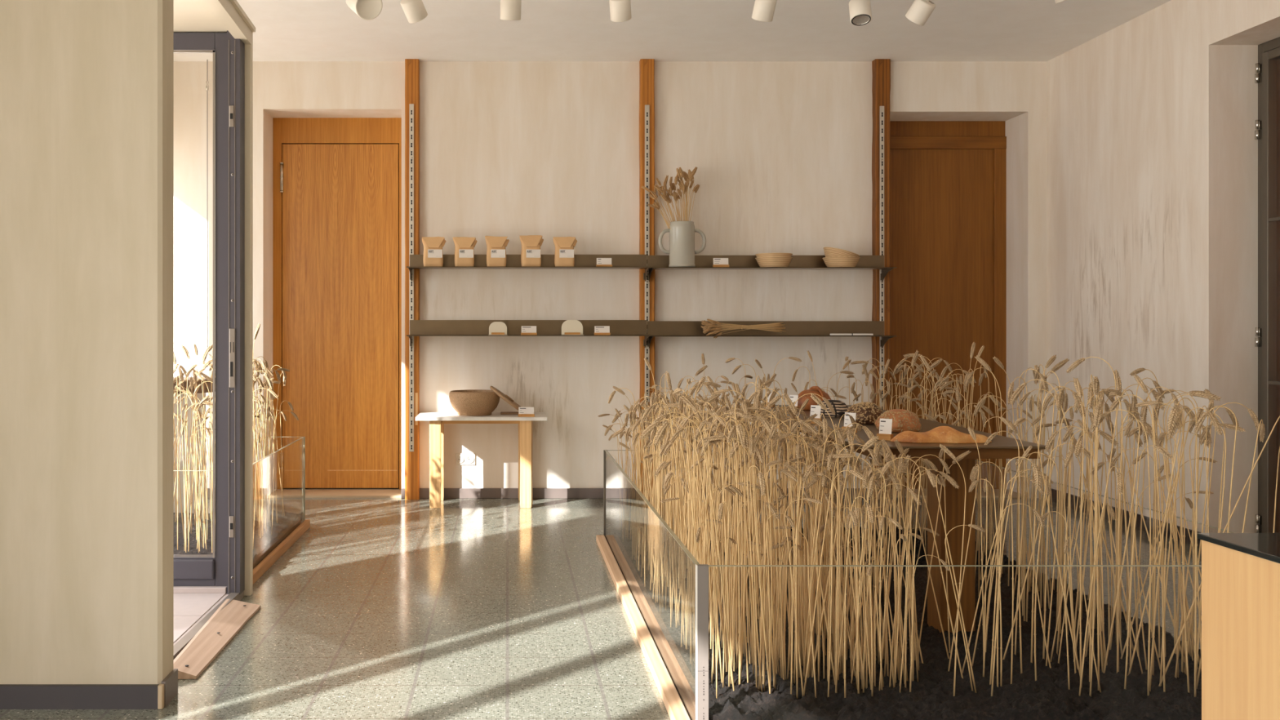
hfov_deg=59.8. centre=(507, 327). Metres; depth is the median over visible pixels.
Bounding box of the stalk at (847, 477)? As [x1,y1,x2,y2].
[840,473,860,669]
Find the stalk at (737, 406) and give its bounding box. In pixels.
[729,403,741,671]
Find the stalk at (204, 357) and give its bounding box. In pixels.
[201,343,213,364]
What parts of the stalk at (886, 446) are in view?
stem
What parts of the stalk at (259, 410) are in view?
stem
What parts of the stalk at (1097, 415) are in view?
stem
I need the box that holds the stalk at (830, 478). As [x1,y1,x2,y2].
[805,478,846,671]
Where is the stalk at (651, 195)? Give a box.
[648,193,670,224]
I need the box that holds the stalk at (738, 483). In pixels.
[716,482,760,660]
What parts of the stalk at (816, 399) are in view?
stem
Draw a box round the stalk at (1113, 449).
[1108,447,1147,669]
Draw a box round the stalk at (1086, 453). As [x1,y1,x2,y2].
[1034,443,1092,680]
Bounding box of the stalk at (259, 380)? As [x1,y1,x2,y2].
[253,375,263,387]
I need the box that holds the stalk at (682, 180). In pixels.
[679,180,684,221]
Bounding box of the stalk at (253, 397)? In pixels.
[253,396,262,536]
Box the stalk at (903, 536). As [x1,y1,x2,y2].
[899,533,906,692]
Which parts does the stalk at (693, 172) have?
stem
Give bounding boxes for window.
[1254,36,1279,533]
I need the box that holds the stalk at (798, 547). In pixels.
[789,544,802,694]
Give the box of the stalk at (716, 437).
[699,435,763,692]
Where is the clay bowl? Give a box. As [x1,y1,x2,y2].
[448,389,499,416]
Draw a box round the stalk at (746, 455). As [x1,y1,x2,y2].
[739,446,748,684]
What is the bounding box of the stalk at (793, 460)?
[786,457,820,673]
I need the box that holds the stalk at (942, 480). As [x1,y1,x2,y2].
[936,474,977,693]
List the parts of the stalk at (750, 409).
stem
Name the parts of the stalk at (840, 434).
stem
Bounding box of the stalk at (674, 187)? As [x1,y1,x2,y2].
[672,182,679,217]
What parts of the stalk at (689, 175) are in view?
stem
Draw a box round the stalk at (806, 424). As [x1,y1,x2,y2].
[769,418,817,675]
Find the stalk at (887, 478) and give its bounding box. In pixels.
[872,477,902,679]
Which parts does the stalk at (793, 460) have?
stem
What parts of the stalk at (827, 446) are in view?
stem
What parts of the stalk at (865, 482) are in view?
stem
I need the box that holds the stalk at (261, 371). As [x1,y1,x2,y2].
[253,370,269,524]
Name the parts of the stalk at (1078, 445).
stem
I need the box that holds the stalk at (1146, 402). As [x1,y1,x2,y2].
[1134,400,1181,691]
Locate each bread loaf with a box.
[797,386,831,410]
[817,399,848,417]
[844,401,883,424]
[874,408,921,432]
[890,426,991,443]
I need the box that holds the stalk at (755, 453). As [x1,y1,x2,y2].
[754,440,766,684]
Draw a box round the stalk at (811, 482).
[804,475,867,688]
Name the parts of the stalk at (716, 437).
stem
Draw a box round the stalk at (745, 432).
[702,416,749,564]
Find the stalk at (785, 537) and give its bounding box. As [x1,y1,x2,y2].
[775,537,788,663]
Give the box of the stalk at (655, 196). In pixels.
[650,190,670,222]
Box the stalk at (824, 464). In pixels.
[818,461,861,672]
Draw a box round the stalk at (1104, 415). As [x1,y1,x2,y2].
[1091,408,1140,673]
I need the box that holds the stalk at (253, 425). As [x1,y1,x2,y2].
[253,425,261,516]
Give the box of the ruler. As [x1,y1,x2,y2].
[830,333,873,335]
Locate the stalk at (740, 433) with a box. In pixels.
[721,419,746,671]
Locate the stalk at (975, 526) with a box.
[944,524,986,690]
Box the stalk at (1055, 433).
[1044,425,1104,666]
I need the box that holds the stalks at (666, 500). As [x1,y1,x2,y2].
[598,342,1239,667]
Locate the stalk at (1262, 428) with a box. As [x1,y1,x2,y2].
[1241,419,1265,533]
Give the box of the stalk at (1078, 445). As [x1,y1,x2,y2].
[1074,431,1092,681]
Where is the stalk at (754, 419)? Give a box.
[746,415,798,670]
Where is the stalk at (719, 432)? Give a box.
[694,428,728,661]
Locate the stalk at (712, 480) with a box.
[706,466,714,564]
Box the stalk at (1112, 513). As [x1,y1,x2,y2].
[1106,502,1142,674]
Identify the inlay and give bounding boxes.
[415,392,417,425]
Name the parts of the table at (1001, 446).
leg, leg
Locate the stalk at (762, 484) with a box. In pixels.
[746,465,765,688]
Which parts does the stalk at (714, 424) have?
stem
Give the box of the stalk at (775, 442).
[767,435,812,676]
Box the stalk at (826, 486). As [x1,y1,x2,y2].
[765,472,827,671]
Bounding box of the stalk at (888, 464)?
[879,457,920,692]
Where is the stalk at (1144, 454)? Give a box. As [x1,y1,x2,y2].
[1124,451,1160,669]
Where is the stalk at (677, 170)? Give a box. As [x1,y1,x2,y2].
[676,167,683,214]
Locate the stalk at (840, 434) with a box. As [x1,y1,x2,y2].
[833,423,861,679]
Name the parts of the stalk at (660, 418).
stem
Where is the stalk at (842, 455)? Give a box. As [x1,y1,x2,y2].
[826,453,875,693]
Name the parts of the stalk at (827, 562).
stem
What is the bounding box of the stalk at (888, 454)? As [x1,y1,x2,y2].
[884,451,896,682]
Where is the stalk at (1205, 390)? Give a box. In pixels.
[1196,388,1215,671]
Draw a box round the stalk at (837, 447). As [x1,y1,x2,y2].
[810,440,845,675]
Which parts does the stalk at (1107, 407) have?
stem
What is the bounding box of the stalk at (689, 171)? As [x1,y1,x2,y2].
[688,169,693,216]
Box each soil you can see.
[173,509,302,568]
[648,526,1201,719]
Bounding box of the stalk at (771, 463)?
[764,459,801,686]
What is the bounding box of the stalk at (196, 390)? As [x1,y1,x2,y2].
[193,381,213,396]
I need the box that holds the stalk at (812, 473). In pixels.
[787,461,817,651]
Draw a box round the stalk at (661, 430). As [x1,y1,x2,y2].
[653,416,734,690]
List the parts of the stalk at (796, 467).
stem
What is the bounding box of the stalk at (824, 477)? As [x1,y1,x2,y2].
[802,468,827,679]
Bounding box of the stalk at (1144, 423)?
[1116,411,1148,672]
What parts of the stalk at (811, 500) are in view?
stem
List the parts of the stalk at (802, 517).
stem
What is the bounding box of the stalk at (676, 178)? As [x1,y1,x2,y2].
[674,176,680,220]
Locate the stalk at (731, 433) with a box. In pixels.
[726,422,746,671]
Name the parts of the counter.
glass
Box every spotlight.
[345,0,382,20]
[400,0,427,23]
[500,0,521,20]
[608,0,631,22]
[751,0,777,22]
[848,0,871,26]
[905,0,935,26]
[1054,0,1066,3]
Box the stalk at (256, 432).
[253,431,260,461]
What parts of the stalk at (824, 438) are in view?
stem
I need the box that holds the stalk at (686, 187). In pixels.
[682,185,687,221]
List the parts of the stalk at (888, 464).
stem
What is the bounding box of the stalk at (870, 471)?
[867,468,885,689]
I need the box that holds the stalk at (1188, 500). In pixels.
[1182,497,1201,579]
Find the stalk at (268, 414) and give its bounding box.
[265,408,274,534]
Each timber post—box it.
[404,58,419,499]
[639,58,655,499]
[871,58,890,497]
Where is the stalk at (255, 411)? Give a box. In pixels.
[254,410,262,537]
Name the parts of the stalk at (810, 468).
stem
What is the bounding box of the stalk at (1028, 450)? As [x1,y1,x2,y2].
[996,445,1032,687]
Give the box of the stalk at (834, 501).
[817,497,843,670]
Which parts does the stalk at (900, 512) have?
stem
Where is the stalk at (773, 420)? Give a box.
[770,413,777,674]
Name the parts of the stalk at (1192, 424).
stem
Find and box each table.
[415,412,546,508]
[739,404,1049,632]
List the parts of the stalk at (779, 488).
stem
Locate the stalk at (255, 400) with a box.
[253,400,261,549]
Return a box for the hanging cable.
[205,59,208,346]
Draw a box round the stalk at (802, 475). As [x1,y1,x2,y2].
[799,466,853,665]
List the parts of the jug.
handle, handle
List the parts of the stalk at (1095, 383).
stem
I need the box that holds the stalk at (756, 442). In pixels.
[753,427,795,684]
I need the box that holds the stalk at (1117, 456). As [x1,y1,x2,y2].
[1110,448,1201,669]
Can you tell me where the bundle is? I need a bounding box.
[700,318,786,338]
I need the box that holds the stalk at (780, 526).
[775,525,816,697]
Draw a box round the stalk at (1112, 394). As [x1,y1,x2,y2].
[1107,391,1123,671]
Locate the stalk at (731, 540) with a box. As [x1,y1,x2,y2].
[711,537,736,684]
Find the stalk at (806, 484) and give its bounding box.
[795,484,856,678]
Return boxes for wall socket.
[455,453,475,465]
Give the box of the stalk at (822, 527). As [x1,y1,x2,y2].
[819,521,854,637]
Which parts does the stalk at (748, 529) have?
stem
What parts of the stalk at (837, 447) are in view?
stem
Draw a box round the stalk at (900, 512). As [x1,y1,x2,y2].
[895,506,912,680]
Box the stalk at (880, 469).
[857,466,883,688]
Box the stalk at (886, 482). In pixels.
[880,471,963,678]
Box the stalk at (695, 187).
[689,184,699,204]
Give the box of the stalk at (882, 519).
[878,511,890,690]
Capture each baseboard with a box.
[0,684,159,709]
[161,668,177,706]
[207,481,870,498]
[1047,488,1201,547]
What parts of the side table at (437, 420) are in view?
leg, leg, leg, leg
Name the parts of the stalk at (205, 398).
stem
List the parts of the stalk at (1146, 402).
stem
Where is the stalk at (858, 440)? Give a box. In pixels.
[807,427,861,677]
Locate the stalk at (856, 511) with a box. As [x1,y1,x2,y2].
[854,502,871,689]
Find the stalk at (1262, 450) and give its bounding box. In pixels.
[1158,416,1279,686]
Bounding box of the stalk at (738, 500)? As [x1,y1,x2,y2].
[730,500,747,638]
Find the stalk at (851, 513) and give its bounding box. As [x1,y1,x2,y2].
[844,506,866,687]
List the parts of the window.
sash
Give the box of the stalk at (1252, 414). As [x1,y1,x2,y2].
[1183,402,1259,674]
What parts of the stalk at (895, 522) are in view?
stem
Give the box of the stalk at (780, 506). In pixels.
[771,502,816,673]
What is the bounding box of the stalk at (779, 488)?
[749,480,784,674]
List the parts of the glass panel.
glass pane, corner post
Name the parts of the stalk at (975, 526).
stem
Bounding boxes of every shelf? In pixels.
[406,254,651,281]
[406,320,651,347]
[647,255,896,281]
[647,320,896,348]
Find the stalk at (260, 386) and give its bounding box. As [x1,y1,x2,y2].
[257,382,267,537]
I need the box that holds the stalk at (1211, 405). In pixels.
[1205,400,1213,533]
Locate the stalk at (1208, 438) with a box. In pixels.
[1163,420,1212,629]
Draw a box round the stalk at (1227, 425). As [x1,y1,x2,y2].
[1189,422,1245,653]
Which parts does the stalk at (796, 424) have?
stem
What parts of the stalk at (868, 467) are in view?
stem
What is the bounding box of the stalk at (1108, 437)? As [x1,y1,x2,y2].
[1068,428,1118,670]
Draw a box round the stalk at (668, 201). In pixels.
[662,197,678,221]
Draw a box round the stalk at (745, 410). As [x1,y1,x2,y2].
[742,401,771,693]
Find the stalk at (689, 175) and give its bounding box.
[688,172,692,221]
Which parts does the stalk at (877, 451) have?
stem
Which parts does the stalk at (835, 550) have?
stem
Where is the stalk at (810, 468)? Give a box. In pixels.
[801,458,840,679]
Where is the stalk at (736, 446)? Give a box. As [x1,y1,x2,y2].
[728,434,784,679]
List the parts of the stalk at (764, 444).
stem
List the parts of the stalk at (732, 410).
stem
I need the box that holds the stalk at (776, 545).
[760,542,787,632]
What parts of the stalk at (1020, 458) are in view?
stem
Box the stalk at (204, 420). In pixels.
[200,413,215,427]
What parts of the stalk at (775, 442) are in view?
stem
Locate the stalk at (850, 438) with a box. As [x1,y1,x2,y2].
[846,431,859,664]
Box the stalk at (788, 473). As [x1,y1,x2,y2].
[764,468,799,684]
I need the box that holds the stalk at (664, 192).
[662,189,672,220]
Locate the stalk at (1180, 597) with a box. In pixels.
[1160,431,1186,675]
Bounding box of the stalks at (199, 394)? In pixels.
[173,377,215,512]
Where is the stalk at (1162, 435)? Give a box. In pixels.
[1156,431,1190,693]
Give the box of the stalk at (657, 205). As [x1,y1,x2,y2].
[653,201,670,226]
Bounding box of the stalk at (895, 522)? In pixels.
[856,515,903,678]
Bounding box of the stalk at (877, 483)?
[870,479,907,680]
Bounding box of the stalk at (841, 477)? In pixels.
[826,471,844,680]
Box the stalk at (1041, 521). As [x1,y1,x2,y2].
[961,503,1045,672]
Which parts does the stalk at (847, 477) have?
stem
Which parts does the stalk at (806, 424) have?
stem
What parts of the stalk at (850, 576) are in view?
stem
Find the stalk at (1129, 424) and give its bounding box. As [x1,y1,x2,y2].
[1124,419,1151,695]
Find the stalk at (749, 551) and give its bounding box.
[746,551,765,691]
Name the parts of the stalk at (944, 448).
stem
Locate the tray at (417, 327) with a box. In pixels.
[406,320,651,336]
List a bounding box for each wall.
[0,0,173,684]
[173,61,1047,497]
[1047,0,1279,533]
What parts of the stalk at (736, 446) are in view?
stem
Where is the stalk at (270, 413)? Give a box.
[253,408,274,419]
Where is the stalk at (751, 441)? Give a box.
[749,437,769,686]
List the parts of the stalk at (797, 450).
stem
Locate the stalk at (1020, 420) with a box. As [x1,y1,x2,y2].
[1013,417,1079,675]
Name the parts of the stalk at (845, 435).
stem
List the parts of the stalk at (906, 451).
stem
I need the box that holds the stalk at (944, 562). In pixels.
[898,555,949,685]
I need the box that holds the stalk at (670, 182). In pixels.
[669,176,675,219]
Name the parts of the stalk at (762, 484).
stem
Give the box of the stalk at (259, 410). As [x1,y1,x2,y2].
[253,405,262,454]
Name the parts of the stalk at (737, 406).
stem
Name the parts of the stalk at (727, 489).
stem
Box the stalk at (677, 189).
[676,188,684,221]
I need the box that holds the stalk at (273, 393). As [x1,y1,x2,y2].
[253,387,277,398]
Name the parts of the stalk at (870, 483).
stem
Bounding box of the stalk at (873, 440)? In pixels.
[853,435,879,693]
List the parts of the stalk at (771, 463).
stem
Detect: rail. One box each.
[408,103,413,451]
[644,105,649,453]
[879,106,884,409]
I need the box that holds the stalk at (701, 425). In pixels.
[693,415,729,670]
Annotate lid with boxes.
[489,386,521,410]
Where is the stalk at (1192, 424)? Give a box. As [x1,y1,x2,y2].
[1188,412,1225,533]
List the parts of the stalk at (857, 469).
stem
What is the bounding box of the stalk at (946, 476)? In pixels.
[888,469,959,687]
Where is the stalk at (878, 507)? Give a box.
[864,506,902,651]
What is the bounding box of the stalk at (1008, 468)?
[1005,465,1013,684]
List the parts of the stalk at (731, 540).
stem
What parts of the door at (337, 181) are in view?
head panel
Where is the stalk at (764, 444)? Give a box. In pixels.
[761,431,795,676]
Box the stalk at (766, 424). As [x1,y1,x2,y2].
[727,413,776,671]
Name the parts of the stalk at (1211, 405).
stem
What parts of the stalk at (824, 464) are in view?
stem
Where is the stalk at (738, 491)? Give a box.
[710,484,742,698]
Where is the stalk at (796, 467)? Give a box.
[783,455,803,679]
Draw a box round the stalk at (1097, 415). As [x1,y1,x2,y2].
[1088,403,1102,697]
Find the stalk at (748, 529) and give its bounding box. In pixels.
[746,528,752,663]
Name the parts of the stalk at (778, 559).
stem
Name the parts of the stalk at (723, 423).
stem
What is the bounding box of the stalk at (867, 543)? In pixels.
[836,536,868,685]
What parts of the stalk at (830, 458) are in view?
stem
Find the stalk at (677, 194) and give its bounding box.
[675,192,678,220]
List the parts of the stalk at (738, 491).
stem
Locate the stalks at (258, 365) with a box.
[173,323,298,552]
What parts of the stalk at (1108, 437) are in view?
stem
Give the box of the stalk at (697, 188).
[689,185,699,221]
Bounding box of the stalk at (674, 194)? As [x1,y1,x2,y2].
[672,192,679,221]
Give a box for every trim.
[157,684,164,709]
[173,0,227,32]
[173,591,243,658]
[203,0,255,45]
[243,32,253,595]
[267,488,400,497]
[891,488,1025,497]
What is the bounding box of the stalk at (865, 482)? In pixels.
[862,467,873,696]
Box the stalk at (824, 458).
[823,456,847,674]
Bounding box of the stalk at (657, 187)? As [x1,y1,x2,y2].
[653,185,673,221]
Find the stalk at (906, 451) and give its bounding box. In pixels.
[870,448,909,660]
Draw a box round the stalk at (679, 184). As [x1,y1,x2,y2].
[678,182,687,221]
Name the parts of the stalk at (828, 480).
stem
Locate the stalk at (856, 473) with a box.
[827,470,866,697]
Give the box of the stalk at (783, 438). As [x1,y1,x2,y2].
[777,436,802,677]
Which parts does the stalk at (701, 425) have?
stem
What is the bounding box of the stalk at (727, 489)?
[705,486,735,674]
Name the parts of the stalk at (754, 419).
stem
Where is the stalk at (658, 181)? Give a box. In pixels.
[655,177,674,221]
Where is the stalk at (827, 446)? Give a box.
[817,443,848,672]
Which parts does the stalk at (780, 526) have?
stem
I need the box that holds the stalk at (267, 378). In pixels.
[253,370,273,389]
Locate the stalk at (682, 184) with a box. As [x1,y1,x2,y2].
[680,182,686,221]
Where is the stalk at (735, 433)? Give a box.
[702,418,739,563]
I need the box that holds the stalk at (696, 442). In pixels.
[694,440,701,564]
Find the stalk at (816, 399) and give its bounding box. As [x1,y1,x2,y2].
[810,393,844,679]
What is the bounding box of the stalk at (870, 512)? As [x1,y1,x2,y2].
[844,496,874,697]
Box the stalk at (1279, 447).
[1272,447,1279,533]
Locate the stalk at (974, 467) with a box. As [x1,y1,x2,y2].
[947,463,978,671]
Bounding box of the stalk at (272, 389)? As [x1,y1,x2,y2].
[261,386,275,536]
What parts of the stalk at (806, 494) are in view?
stem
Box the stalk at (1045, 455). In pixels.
[1026,451,1055,667]
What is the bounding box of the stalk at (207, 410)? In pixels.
[204,405,212,419]
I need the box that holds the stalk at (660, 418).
[653,412,694,673]
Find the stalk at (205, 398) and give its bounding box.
[194,395,209,552]
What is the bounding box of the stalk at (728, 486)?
[728,486,757,678]
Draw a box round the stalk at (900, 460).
[897,453,911,660]
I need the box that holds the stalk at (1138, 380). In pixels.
[1132,373,1194,655]
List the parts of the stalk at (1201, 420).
stem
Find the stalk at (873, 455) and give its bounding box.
[803,443,879,695]
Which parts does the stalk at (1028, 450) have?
stem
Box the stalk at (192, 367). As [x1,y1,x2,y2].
[186,363,215,377]
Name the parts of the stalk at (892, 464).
stem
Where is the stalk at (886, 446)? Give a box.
[880,438,901,675]
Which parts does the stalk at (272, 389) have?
stem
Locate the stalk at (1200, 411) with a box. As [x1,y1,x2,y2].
[1174,405,1208,677]
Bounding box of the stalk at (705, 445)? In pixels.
[700,441,729,686]
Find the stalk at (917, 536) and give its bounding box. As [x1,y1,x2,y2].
[894,533,924,687]
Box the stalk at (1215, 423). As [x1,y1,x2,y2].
[1160,407,1222,686]
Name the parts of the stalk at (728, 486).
stem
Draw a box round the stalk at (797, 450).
[795,443,800,698]
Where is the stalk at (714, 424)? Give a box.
[693,420,719,669]
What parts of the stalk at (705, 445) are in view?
stem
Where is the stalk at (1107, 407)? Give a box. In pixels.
[1095,400,1111,671]
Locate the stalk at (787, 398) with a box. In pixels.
[782,392,835,684]
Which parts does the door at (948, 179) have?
head panel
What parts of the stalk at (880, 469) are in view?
stem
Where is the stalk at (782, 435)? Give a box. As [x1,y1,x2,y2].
[772,433,808,679]
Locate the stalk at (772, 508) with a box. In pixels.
[730,497,779,684]
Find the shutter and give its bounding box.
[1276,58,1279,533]
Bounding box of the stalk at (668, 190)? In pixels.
[666,189,679,221]
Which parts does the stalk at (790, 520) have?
stem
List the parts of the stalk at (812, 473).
stem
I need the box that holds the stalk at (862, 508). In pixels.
[846,507,881,686]
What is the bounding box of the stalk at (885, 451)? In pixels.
[872,440,894,687]
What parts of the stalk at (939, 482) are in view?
stem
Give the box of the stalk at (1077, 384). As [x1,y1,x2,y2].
[1073,377,1084,679]
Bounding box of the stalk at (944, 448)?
[938,444,965,696]
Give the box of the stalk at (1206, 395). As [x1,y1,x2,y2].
[1164,391,1221,677]
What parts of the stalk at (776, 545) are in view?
stem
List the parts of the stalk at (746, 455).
stem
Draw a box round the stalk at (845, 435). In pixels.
[838,427,875,673]
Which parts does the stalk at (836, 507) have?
stem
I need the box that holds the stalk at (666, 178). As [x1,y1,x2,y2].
[663,175,675,221]
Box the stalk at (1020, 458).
[1015,452,1057,666]
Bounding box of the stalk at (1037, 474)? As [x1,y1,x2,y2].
[991,456,1041,696]
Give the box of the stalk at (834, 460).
[817,460,871,671]
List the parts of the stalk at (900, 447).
stem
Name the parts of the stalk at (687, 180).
stem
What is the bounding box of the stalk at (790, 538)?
[782,535,808,605]
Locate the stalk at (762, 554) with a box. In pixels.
[731,551,767,639]
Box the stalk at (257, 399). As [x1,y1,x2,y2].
[253,395,261,404]
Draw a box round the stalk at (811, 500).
[784,497,822,696]
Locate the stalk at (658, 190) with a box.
[655,184,671,222]
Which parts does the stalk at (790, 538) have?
stem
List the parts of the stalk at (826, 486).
stem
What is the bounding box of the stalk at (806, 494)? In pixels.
[787,488,813,674]
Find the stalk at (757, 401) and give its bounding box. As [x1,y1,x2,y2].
[755,395,775,688]
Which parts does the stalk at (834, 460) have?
stem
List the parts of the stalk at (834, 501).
stem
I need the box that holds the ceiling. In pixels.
[173,0,1170,61]
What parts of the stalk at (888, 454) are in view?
stem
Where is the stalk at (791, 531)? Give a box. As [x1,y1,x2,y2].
[782,530,793,672]
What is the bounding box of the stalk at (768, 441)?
[761,435,771,676]
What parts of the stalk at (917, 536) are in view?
stem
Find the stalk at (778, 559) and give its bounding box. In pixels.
[760,555,783,662]
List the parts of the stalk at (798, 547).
stem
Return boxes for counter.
[1196,533,1279,719]
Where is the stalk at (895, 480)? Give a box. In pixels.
[850,471,901,683]
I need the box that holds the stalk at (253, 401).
[253,400,253,425]
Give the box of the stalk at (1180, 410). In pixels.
[1177,405,1185,672]
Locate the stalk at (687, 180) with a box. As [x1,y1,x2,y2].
[686,177,689,215]
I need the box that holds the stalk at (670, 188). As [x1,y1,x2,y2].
[668,186,677,221]
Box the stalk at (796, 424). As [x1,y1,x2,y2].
[787,420,799,670]
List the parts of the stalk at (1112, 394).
stem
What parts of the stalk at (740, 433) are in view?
stem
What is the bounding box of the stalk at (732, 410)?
[724,408,773,653]
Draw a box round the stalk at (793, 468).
[766,463,801,689]
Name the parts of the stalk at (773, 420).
stem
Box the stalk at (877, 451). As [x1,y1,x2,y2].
[873,443,888,676]
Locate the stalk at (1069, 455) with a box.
[1063,448,1076,673]
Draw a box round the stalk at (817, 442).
[792,436,826,619]
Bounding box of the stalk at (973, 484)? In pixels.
[968,479,1002,686]
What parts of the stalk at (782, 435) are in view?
stem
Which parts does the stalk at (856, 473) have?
stem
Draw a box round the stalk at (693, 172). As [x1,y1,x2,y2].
[687,166,697,221]
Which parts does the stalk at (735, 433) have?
stem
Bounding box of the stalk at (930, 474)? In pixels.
[904,466,936,687]
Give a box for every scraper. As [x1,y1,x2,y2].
[488,321,506,334]
[561,320,582,334]
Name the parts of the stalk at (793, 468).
stem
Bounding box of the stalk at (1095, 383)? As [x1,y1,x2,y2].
[1092,375,1099,690]
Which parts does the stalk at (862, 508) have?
stem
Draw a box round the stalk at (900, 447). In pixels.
[893,439,919,670]
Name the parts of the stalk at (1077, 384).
stem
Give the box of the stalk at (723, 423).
[712,411,740,684]
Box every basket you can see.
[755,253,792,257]
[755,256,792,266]
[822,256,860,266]
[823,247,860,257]
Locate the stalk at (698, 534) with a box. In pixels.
[695,522,706,564]
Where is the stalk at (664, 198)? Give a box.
[659,193,675,220]
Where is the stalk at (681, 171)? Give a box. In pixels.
[679,167,685,221]
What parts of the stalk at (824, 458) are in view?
stem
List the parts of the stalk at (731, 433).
stem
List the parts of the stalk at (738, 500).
stem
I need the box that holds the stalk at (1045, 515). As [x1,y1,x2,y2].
[1042,511,1070,688]
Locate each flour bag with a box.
[421,236,445,266]
[453,236,477,266]
[484,235,509,266]
[520,235,543,266]
[552,236,577,266]
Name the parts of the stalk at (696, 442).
stem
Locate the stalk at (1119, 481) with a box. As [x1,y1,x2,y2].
[1079,466,1123,696]
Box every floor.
[0,497,1201,719]
[173,586,226,642]
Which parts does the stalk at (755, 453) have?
stem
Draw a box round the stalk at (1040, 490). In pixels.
[982,475,1044,676]
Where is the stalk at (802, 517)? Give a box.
[790,517,825,665]
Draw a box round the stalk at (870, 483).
[866,467,882,637]
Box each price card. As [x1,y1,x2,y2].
[518,407,534,417]
[520,325,537,335]
[594,325,610,335]
[595,257,612,266]
[712,257,728,266]
[764,391,774,407]
[787,395,799,411]
[809,404,822,423]
[841,412,857,432]
[876,418,893,440]
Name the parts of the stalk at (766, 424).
stem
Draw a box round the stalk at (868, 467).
[861,462,914,681]
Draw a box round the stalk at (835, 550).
[834,545,859,662]
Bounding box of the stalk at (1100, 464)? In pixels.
[1089,461,1131,664]
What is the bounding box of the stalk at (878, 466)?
[875,466,888,629]
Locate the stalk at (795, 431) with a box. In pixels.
[793,428,805,680]
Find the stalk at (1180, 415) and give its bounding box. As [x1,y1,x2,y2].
[1127,406,1191,675]
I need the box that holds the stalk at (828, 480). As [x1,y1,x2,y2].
[816,475,831,670]
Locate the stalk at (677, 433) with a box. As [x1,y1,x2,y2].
[669,426,722,683]
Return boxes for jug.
[658,221,706,266]
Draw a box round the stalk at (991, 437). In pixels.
[984,431,1022,673]
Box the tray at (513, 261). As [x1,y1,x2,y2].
[406,254,651,269]
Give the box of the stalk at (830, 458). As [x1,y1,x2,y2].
[826,447,839,672]
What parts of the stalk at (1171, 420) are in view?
stem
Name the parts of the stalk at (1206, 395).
stem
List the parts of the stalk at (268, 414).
stem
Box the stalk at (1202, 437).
[1196,423,1226,688]
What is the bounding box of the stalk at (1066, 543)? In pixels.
[1063,535,1101,692]
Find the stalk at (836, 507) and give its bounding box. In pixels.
[835,506,859,660]
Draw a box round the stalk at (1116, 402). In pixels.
[1109,394,1156,675]
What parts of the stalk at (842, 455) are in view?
stem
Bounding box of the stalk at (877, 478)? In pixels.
[866,473,879,662]
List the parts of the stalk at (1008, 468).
stem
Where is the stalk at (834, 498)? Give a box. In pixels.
[790,492,836,616]
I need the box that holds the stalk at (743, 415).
[703,411,753,564]
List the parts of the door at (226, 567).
kick panel, strike plate, strike plate, strike plate, latch post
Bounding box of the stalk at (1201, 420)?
[1193,406,1237,533]
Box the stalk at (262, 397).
[253,392,266,404]
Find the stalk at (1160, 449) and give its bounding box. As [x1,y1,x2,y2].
[1124,444,1172,689]
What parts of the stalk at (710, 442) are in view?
stem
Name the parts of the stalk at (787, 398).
stem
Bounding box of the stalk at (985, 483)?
[982,477,987,662]
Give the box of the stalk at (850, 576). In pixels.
[817,452,855,676]
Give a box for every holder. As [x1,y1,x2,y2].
[491,332,504,334]
[564,332,580,334]
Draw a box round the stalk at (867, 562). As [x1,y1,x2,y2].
[850,556,871,677]
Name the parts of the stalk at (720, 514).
stem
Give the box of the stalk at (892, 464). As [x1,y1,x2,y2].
[890,454,900,676]
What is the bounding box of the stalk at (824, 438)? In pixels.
[813,427,828,586]
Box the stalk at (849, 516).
[846,514,857,689]
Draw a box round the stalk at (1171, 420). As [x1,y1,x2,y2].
[1167,397,1197,697]
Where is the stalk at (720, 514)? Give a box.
[717,501,729,688]
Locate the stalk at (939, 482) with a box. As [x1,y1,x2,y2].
[893,472,941,678]
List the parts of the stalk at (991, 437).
stem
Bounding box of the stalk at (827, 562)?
[825,458,842,648]
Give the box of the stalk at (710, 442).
[706,439,748,683]
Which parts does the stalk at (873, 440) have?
stem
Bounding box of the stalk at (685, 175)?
[683,170,686,181]
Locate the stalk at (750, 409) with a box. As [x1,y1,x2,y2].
[738,407,779,689]
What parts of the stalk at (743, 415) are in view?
stem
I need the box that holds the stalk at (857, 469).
[852,467,861,562]
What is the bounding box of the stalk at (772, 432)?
[769,423,782,678]
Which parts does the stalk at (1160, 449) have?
stem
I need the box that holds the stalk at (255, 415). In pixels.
[255,414,266,531]
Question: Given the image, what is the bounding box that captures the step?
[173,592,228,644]
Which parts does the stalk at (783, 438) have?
stem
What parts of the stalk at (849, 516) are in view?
stem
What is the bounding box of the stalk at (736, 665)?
[735,473,793,669]
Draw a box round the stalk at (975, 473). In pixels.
[970,461,1002,684]
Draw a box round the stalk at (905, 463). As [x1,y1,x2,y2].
[900,454,919,681]
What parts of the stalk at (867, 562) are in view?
stem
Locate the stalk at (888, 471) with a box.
[869,464,891,623]
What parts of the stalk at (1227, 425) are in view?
stem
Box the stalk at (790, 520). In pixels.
[765,512,795,693]
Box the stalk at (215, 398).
[210,398,215,552]
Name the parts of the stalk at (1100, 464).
stem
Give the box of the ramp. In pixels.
[173,599,260,679]
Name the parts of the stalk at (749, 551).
stem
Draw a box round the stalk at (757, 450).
[729,441,764,675]
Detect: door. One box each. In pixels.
[173,30,244,594]
[272,117,401,488]
[889,120,1006,488]
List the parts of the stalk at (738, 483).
stem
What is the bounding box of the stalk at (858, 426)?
[811,423,861,677]

